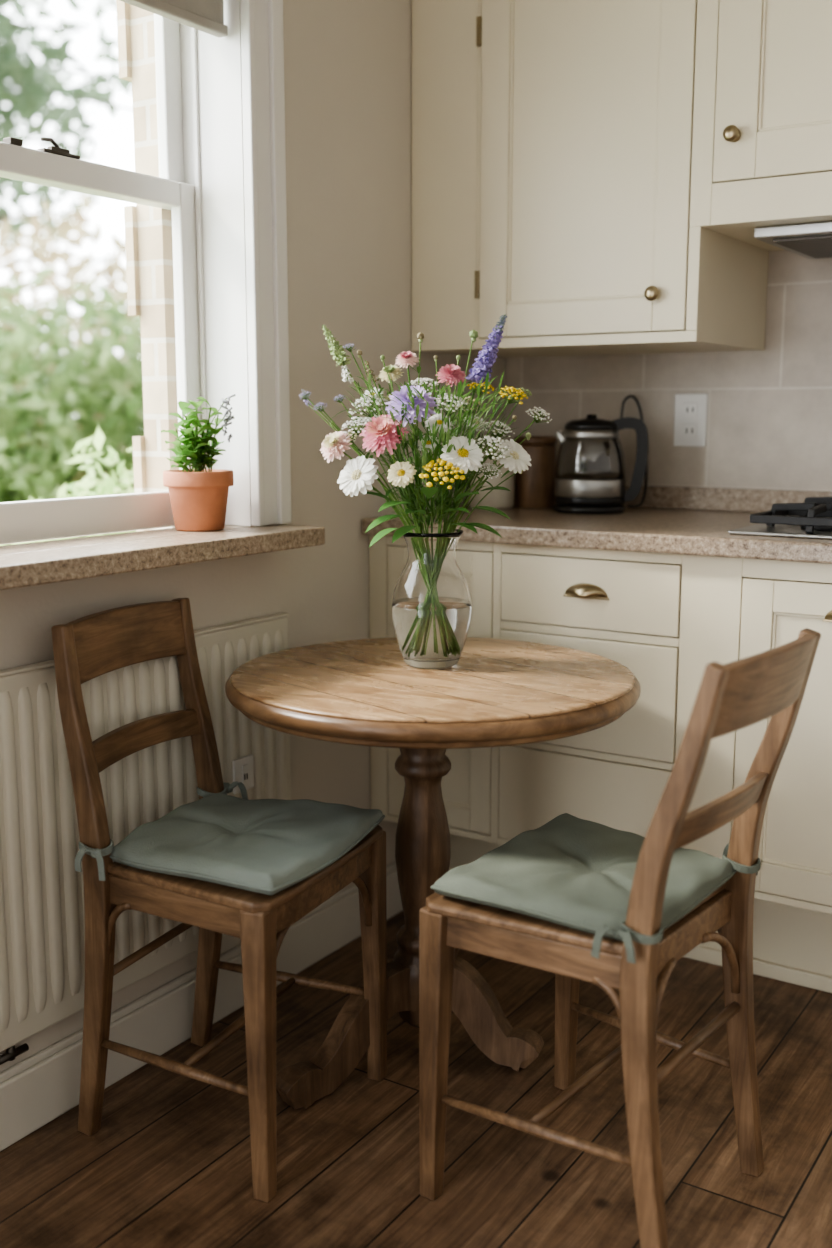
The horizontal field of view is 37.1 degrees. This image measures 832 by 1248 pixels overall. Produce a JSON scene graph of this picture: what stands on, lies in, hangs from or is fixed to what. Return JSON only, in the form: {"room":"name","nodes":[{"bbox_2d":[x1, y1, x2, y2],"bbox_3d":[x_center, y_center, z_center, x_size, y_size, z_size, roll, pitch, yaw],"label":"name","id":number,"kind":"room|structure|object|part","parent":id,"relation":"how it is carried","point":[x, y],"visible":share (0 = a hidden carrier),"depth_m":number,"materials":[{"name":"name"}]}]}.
{"room":"kitchen","nodes":[
{"label":"kitchen","id":0,"kind":"room"},
{"bbox_2d":[116,0,179,531],"bbox_3d":[-1.191,-0.153,1.520,0.090,3.000,4.600,6,11,32],"label":"brick wall","id":1,"kind":"structure","parent":0,"point":[148,229],"depth_m":2.46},
{"bbox_2d":[0,0,505,1072],"bbox_3d":[-1.080,-0.240,1.433,0.170,2.500,4.600,6,11,32],"label":"wall","id":2,"kind":"structure","parent":0,"point":[348,63],"depth_m":2.62,"materials":[{"name":"paint"}]},
{"bbox_2d":[0,613,290,1064],"bbox_3d":[-0.591,0.379,2.116,0.028,0.649,1.192,6,11,32],"label":"radiator","id":3,"kind":"object","parent":2,"relation":"attached to","point":[42,915],"visible":0.69,"depth_m":2.12,"materials":[{"name":"metal"}]},
{"bbox_2d":[0,613,288,676],"bbox_3d":[-0.592,0.062,2.063,0.021,0.006,1.184,6,11,32],"label":"grille","id":4,"kind":"object","parent":3,"relation":"attached to","point":[46,668],"depth_m":2.37,"materials":[{"name":"metal"}]},
{"bbox_2d":[233,754,253,793],"bbox_3d":[-0.344,0.298,2.459,0.018,0.070,0.060,6,11,32],"label":"outlet","id":5,"kind":"object","parent":3,"relation":"attached to","point":[243,768],"visible":0.85,"depth_m":2.45,"materials":[{"name":"white plastic"}]},
{"bbox_2d":[242,764,247,784],"bbox_3d":[-0.339,0.298,2.455,0.003,0.040,0.016,6,11,32],"label":"switch","id":6,"kind":"object","parent":5,"relation":"attached to","point":[244,766],"depth_m":2.45,"materials":[{"name":"white plastic"}]},
{"bbox_2d":[0,524,324,590],"bbox_3d":[-0.616,-0.101,2.018,0.242,0.036,1.235,6,11,32],"label":"window sill","id":7,"kind":"structure","parent":2,"relation":"attached to","point":[54,561],"depth_m":2.11,"materials":[{"name":"stone"}]},
{"bbox_2d":[161,394,235,530],"bbox_3d":[-0.423,-0.309,2.368,0.134,0.258,0.152,6,11,32],"label":"potted plant","id":8,"kind":"object","parent":7,"relation":"on","point":[198,495],"visible":1,"depth_m":2.34,"materials":[{"name":"green plant"}]},
{"bbox_3d":[-0.418,-0.239,2.387,0.134,0.113,0.134,6,11,32],"label":"terracotta pot","id":9,"kind":"part","parent":8,"relation":"part of","materials":[{"name":"orange ceramic"}]},
{"bbox_2d":[0,861,402,1150],"bbox_3d":[-1.112,0.916,1.400,0.017,0.129,4.190,6,11,32],"label":"baseboard","id":10,"kind":"structure","parent":2,"relation":"attached to","point":[42,1087],"depth_m":2.33,"materials":[{"name":"paint"}]},
{"bbox_2d":[180,0,251,525],"bbox_3d":[-0.669,-0.673,2.005,0.170,1.095,1.015,6,11,32],"label":"lining","id":11,"kind":"object","parent":2,"relation":"attached to","point":[218,59],"visible":0.56,"depth_m":2.40,"materials":[{"name":"white paint"}]},
{"bbox_2d":[0,14,201,544],"bbox_3d":[-0.720,-0.674,2.040,0.058,1.085,0.988,6,11,32],"label":"window","id":12,"kind":"structure","parent":11,"relation":"attached to","point":[43,519],"depth_m":2.35,"materials":[{"name":"white paint"}]},
{"bbox_3d":[-0.636,-0.819,2.113,0.023,0.026,0.150,6,11,32],"label":"sash latch","id":13,"kind":"part","parent":12,"relation":"part of","materials":[{"name":"black metal"}]},
{"bbox_3d":[-0.733,-0.979,1.997,0.027,0.470,0.988,6,11,32],"label":"sash","id":14,"kind":"part","parent":12,"relation":"part of","materials":[{"name":"white wood"}]},
{"bbox_2d":[120,0,227,37],"bbox_3d":[-0.626,-1.111,1.910,0.035,0.160,0.965,6,11,32],"label":"roller blind","id":15,"kind":"object","parent":12,"relation":"attached to","point":[207,16],"visible":1,"depth_m":2.24,"materials":[{"name":"fabric"}]},
{"bbox_2d":[191,27,207,468],"bbox_3d":[-0.691,-0.671,2.021,0.011,1.085,0.988,6,11,32],"label":"bead","id":16,"kind":"object","parent":11,"relation":"attached to","point":[193,31],"visible":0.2,"depth_m":2.42,"materials":[{"name":"white paint"}]},
{"bbox_2d":[240,0,291,526],"bbox_3d":[-0.590,-0.715,1.937,0.027,1.200,1.200,6,11,32],"label":"trim","id":17,"kind":"structure","parent":2,"relation":"attached to","point":[262,37],"depth_m":2.40,"materials":[{"name":"white paint"}]},
{"bbox_2d":[0,911,831,1247],"bbox_3d":[0.499,1.135,0.639,3.620,0.050,4.620,6,11,32],"label":"floor","id":18,"kind":"structure","parent":0,"point":[167,1164],"depth_m":2.06,"materials":[{"name":"brown wood"}]},
{"bbox_2d":[51,598,386,1202],"bbox_3d":[-0.320,0.420,2.109,0.437,0.878,0.422,4,10,25],"label":"dining chair","id":19,"kind":"object","parent":18,"relation":"on","point":[218,863],"visible":1,"depth_m":2.03,"materials":[{"name":"brown wood"}]},
{"bbox_3d":[-0.537,0.435,2.031,0.091,0.874,0.034,4,10,25],"label":"post","id":20,"kind":"part","parent":19,"relation":"part of","materials":[{"name":"brown wood"}]},
{"bbox_3d":[-0.499,0.026,2.127,0.041,0.106,0.322,4,10,25],"label":"crest rail","id":21,"kind":"part","parent":19,"relation":"part of","materials":[{"name":"brown wood"}]},
{"bbox_3d":[-0.474,0.198,2.144,0.036,0.057,0.322,4,10,25],"label":"rail","id":22,"kind":"part","parent":19,"relation":"part of","materials":[{"name":"brown wood"}]},
{"bbox_3d":[-0.399,0.386,2.324,0.091,0.874,0.034,4,10,25],"label":"post","id":23,"kind":"part","parent":19,"relation":"part of","materials":[{"name":"brown wood"}]},
{"bbox_3d":[-0.283,0.385,2.086,0.333,0.016,0.417,4,10,25],"label":"seat","id":24,"kind":"part","parent":19,"relation":"part of","materials":[{"name":"brown wood"}]},
{"bbox_2d":[111,793,382,894],"bbox_3d":[-0.286,0.356,2.083,0.356,0.043,0.381,4,10,25],"label":"seat cushion","id":25,"kind":"object","parent":19,"relation":"on","point":[215,843],"depth_m":2.01,"materials":[{"name":"green fabric"}]},
{"bbox_3d":[-0.238,0.659,1.901,0.043,0.472,0.044,4,10,25],"label":"leg","id":26,"kind":"part","parent":19,"relation":"part of","materials":[{"name":"brown wood"}]},
{"bbox_3d":[-0.080,0.603,2.237,0.043,0.472,0.044,4,10,25],"label":"leg","id":27,"kind":"part","parent":19,"relation":"part of","materials":[{"name":"brown wood"}]},
{"bbox_2d":[225,637,640,1109],"bbox_3d":[0.030,0.451,2.319,0.748,0.742,0.748,6,11,32],"label":"round pedestal table","id":28,"kind":"object","parent":18,"relation":"on","point":[362,692],"visible":0.88,"depth_m":2.21,"materials":[{"name":"brown wood"}]},
{"bbox_2d":[391,528,471,668],"bbox_3d":[0.029,-0.048,2.295,0.149,0.250,0.149,6,11,32],"label":"glass vase","id":29,"kind":"object","parent":28,"relation":"on","point":[431,606],"visible":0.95,"depth_m":2.24,"materials":[{"name":"clear glass"}]},
{"bbox_2d":[299,314,551,546],"bbox_3d":[0.032,-0.251,2.267,0.355,0.621,0.379,-8,12,-39],"label":"bouquet","id":30,"kind":"object","parent":29,"relation":"in","point":[461,457],"visible":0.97,"depth_m":2.21,"materials":[{"name":"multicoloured plant"}]},
{"bbox_2d":[369,535,831,992],"bbox_3d":[1.150,0.332,2.438,2.598,0.937,0.669,6,11,32],"label":"base cabinet","id":31,"kind":"object","parent":18,"relation":"on","point":[663,618],"visible":0.6,"depth_m":2.50,"materials":[{"name":"beige paint"}]},
{"bbox_3d":[0.347,-0.055,2.525,0.102,0.005,0.002,6,11,32],"label":"cup pull plate","id":32,"kind":"part","parent":31,"relation":"part of","materials":[{"name":"gold metal"}]},
{"bbox_3d":[0.341,-0.068,2.513,0.096,0.028,0.026,6,11,32],"label":"cup pull","id":33,"kind":"part","parent":31,"relation":"part of","materials":[{"name":"gold metal"}]},
{"bbox_2d":[362,504,831,563],"bbox_3d":[1.147,-0.147,2.352,2.598,0.037,0.660,6,11,32],"label":"countertop","id":34,"kind":"structure","parent":31,"relation":"on","point":[647,530],"depth_m":2.52,"materials":[{"name":"stone"}]},
{"bbox_2d":[470,443,514,509],"bbox_3d":[0.188,-0.365,3.055,0.112,0.160,0.112,6,11,32],"label":"ceramic jar","id":35,"kind":"object","parent":34,"relation":"on","point":[498,499],"visible":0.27,"depth_m":3.01,"materials":[{"name":"beige ceramic"}]},
{"bbox_2d":[513,436,556,508],"bbox_3d":[0.296,-0.380,3.091,0.108,0.177,0.108,6,11,32],"label":"wooden canister","id":36,"kind":"object","parent":34,"relation":"on","point":[535,486],"visible":0.84,"depth_m":3.05,"materials":[{"name":"brown wood"}]},
{"bbox_3d":[0.296,-0.457,3.078,0.108,0.021,0.108,6,11,32],"label":"canister lid","id":37,"kind":"part","parent":36,"relation":"part of","materials":[{"name":"brown wood"}]},
{"bbox_2d":[554,395,648,513],"bbox_3d":[0.461,-0.408,2.954,0.271,0.276,0.178,-5,11,-25],"label":"electric kettle","id":38,"kind":"object","parent":34,"relation":"on","point":[573,495],"visible":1,"depth_m":2.89,"materials":[{"name":"black plastic"}]},
{"bbox_3d":[0.347,-0.445,2.945,0.030,0.032,0.048,2,10,13],"label":"spout","id":39,"kind":"part","parent":38,"relation":"part of","materials":[{"name":"metal"}]},
{"bbox_3d":[0.414,-0.478,2.924,0.126,0.036,0.126,2,10,13],"label":"lid","id":40,"kind":"part","parent":38,"relation":"part of","materials":[{"name":"black plastic"}]},
{"bbox_3d":[0.505,-0.388,2.918,0.083,0.196,0.024,2,10,13],"label":"handle","id":41,"kind":"part","parent":38,"relation":"part of","materials":[{"name":"black plastic"}]},
{"bbox_3d":[0.537,-0.420,3.009,0.065,0.269,0.133,0,10,-2],"label":"cord","id":42,"kind":"part","parent":38,"relation":"part of","materials":[{"name":"black plastic"}]},
{"bbox_2d":[555,485,831,512],"bbox_3d":[1.321,-0.237,2.611,2.598,0.054,0.019,6,11,32],"label":"upstand","id":43,"kind":"object","parent":34,"relation":"on","point":[663,497],"depth_m":2.98,"materials":[{"name":"stone"}]},
{"bbox_2d":[728,497,831,539],"bbox_3d":[0.985,-0.208,2.426,0.600,0.058,0.480,6,11,32],"label":"gas hob","id":44,"kind":"object","parent":34,"relation":"in","point":[812,518],"visible":1,"depth_m":2.38,"materials":[{"name":"metal"}]},
{"bbox_3d":[0.799,-0.196,2.417,0.090,0.022,0.090,6,11,32],"label":"burner","id":45,"kind":"part","parent":44,"relation":"part of","materials":[{"name":"metal"}]},
{"bbox_3d":[1.009,-0.059,2.111,0.915,0.018,0.026,6,11,32],"label":"rail","id":46,"kind":"part","parent":31,"relation":"part of","materials":[{"name":"beige paint"}]},
{"bbox_3d":[0.780,-0.016,2.235,0.090,0.028,0.026,6,11,32],"label":"cup pull","id":47,"kind":"part","parent":31,"relation":"part of","materials":[{"name":"gold metal"}]},
{"bbox_2d":[419,628,820,1247],"bbox_3d":[0.318,0.448,1.887,0.482,0.896,0.430,7,12,37],"label":"dining chair","id":48,"kind":"object","parent":18,"relation":"on","point":[570,897],"visible":1,"depth_m":1.82,"materials":[{"name":"brown wood"}]},
{"bbox_3d":[0.033,0.659,1.899,0.043,0.472,0.044,7,12,37],"label":"leg","id":49,"kind":"part","parent":48,"relation":"part of","materials":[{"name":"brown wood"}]},
{"bbox_3d":[0.270,0.609,2.199,0.043,0.472,0.044,7,12,37],"label":"leg","id":50,"kind":"part","parent":48,"relation":"part of","materials":[{"name":"brown wood"}]},
{"bbox_3d":[0.261,0.411,1.926,0.337,0.016,0.426,7,12,37],"label":"seat","id":51,"kind":"part","parent":48,"relation":"part of","materials":[{"name":"brown wood"}]},
{"bbox_2d":[434,813,733,940],"bbox_3d":[0.273,0.385,1.912,0.356,0.043,0.389,7,12,37],"label":"seat cushion","id":52,"kind":"object","parent":48,"relation":"on","point":[569,877],"depth_m":1.84,"materials":[{"name":"green fabric"}]},
{"bbox_3d":[0.339,0.486,1.667,0.129,0.894,0.034,7,12,37],"label":"post","id":53,"kind":"part","parent":48,"relation":"part of","materials":[{"name":"brown wood"}]},
{"bbox_3d":[0.437,0.262,1.762,0.054,0.057,0.322,7,12,37],"label":"rail","id":54,"kind":"part","parent":48,"relation":"part of","materials":[{"name":"brown wood"}]},
{"bbox_3d":[0.482,0.080,1.696,0.067,0.106,0.322,7,12,37],"label":"crest rail","id":55,"kind":"part","parent":48,"relation":"part of","materials":[{"name":"brown wood"}]},
{"bbox_3d":[0.539,0.443,1.921,0.129,0.894,0.034,7,12,37],"label":"post","id":56,"kind":"part","parent":48,"relation":"part of","materials":[{"name":"brown wood"}]},
{"bbox_3d":[1.687,-0.409,2.439,3.830,2.500,0.120,6,11,32],"label":"wall","id":57,"kind":"structure","parent":0,"visible":0},
{"bbox_2d":[412,0,831,357],"bbox_3d":[0.943,-1.116,2.430,1.998,1.099,0.486,6,11,32],"label":"upper cabinet","id":58,"kind":"object","parent":57,"relation":"attached to","point":[599,177],"visible":0.98,"depth_m":2.59,"materials":[{"name":"beige paint"}]},
{"bbox_3d":[0.485,-0.676,2.534,0.031,0.031,0.030,6,11,32],"label":"knob","id":59,"kind":"part","parent":58,"relation":"part of","materials":[{"name":"gold metal"}]},
{"bbox_3d":[0.612,-0.950,2.399,0.031,0.031,0.030,6,11,32],"label":"knob","id":60,"kind":"part","parent":58,"relation":"part of","materials":[{"name":"gold metal"}]},
{"bbox_2d":[707,217,831,250],"bbox_3d":[1.248,-1.201,2.251,1.309,0.874,0.427,6,11,32],"label":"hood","id":61,"kind":"object","parent":58,"relation":"attached to","point":[739,236],"depth_m":2.55,"materials":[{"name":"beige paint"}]},
{"bbox_2d":[754,221,831,258],"bbox_3d":[1.050,-0.779,2.469,0.640,0.028,0.380,6,11,32],"label":"extractor hood","id":62,"kind":"object","parent":58,"relation":"attached to","point":[807,240],"visible":1,"depth_m":2.47,"materials":[{"name":"metal"}]},
{"bbox_2d":[505,250,831,490],"bbox_3d":[1.665,-0.558,2.349,3.398,0.775,0.010,6,11,32],"label":"tile backsplash","id":63,"kind":"structure","parent":57,"relation":"attached to","point":[769,410],"depth_m":2.96,"materials":[{"name":"beige tile"}]},
{"bbox_2d":[673,393,707,446],"bbox_3d":[0.666,-0.495,3.005,0.083,0.127,0.008,6,11,32],"label":"outlet","id":64,"kind":"object","parent":63,"relation":"attached to","point":[690,414],"visible":1,"depth_m":3.00,"materials":[{"name":"white plastic"}]},
{"label":"outside","id":65,"kind":"structure","parent":0,"visible":0},
{"bbox_3d":[-5.585,-0.556,13.148,19.660,0.050,26.000,6,11,32],"label":"lawn","id":66,"kind":"structure","parent":65,"visible":0},
{"bbox_2d":[0,0,132,287],"bbox_3d":[-5.881,-4.247,13.093,7.261,7.250,6.010,-4,10,-22],"label":"tree","id":67,"kind":"object","parent":66,"relation":"on","point":[31,98],"visible":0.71,"depth_m":13.40,"materials":[{"name":"green plant"}]},
{"bbox_2d":[0,419,135,545],"bbox_3d":[-0.956,0.191,3.588,0.638,1.556,0.467,6,11,32],"label":"plant","id":68,"kind":"object","parent":66,"relation":"on","point":[109,486],"visible":0.02,"depth_m":3.40,"materials":[{"name":"green plant"}]},
{"bbox_2d":[0,194,141,492],"bbox_3d":[-2.570,-1.619,8.858,5.478,3.424,2.503,-2,10,-14],"label":"shrubs","id":69,"kind":"object","parent":66,"relation":"on","point":[64,227],"visible":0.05,"depth_m":8.80,"materials":[{"name":"green plant"}]},
{"bbox_2d":[0,267,143,544],"bbox_3d":[-1.927,-0.743,6.685,3.774,2.422,1.711,-3,10,-15],"label":"hedge","id":70,"kind":"object","parent":66,"relation":"on","point":[79,388],"visible":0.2,"depth_m":6.36,"materials":[{"name":"green plant"}]}
]}

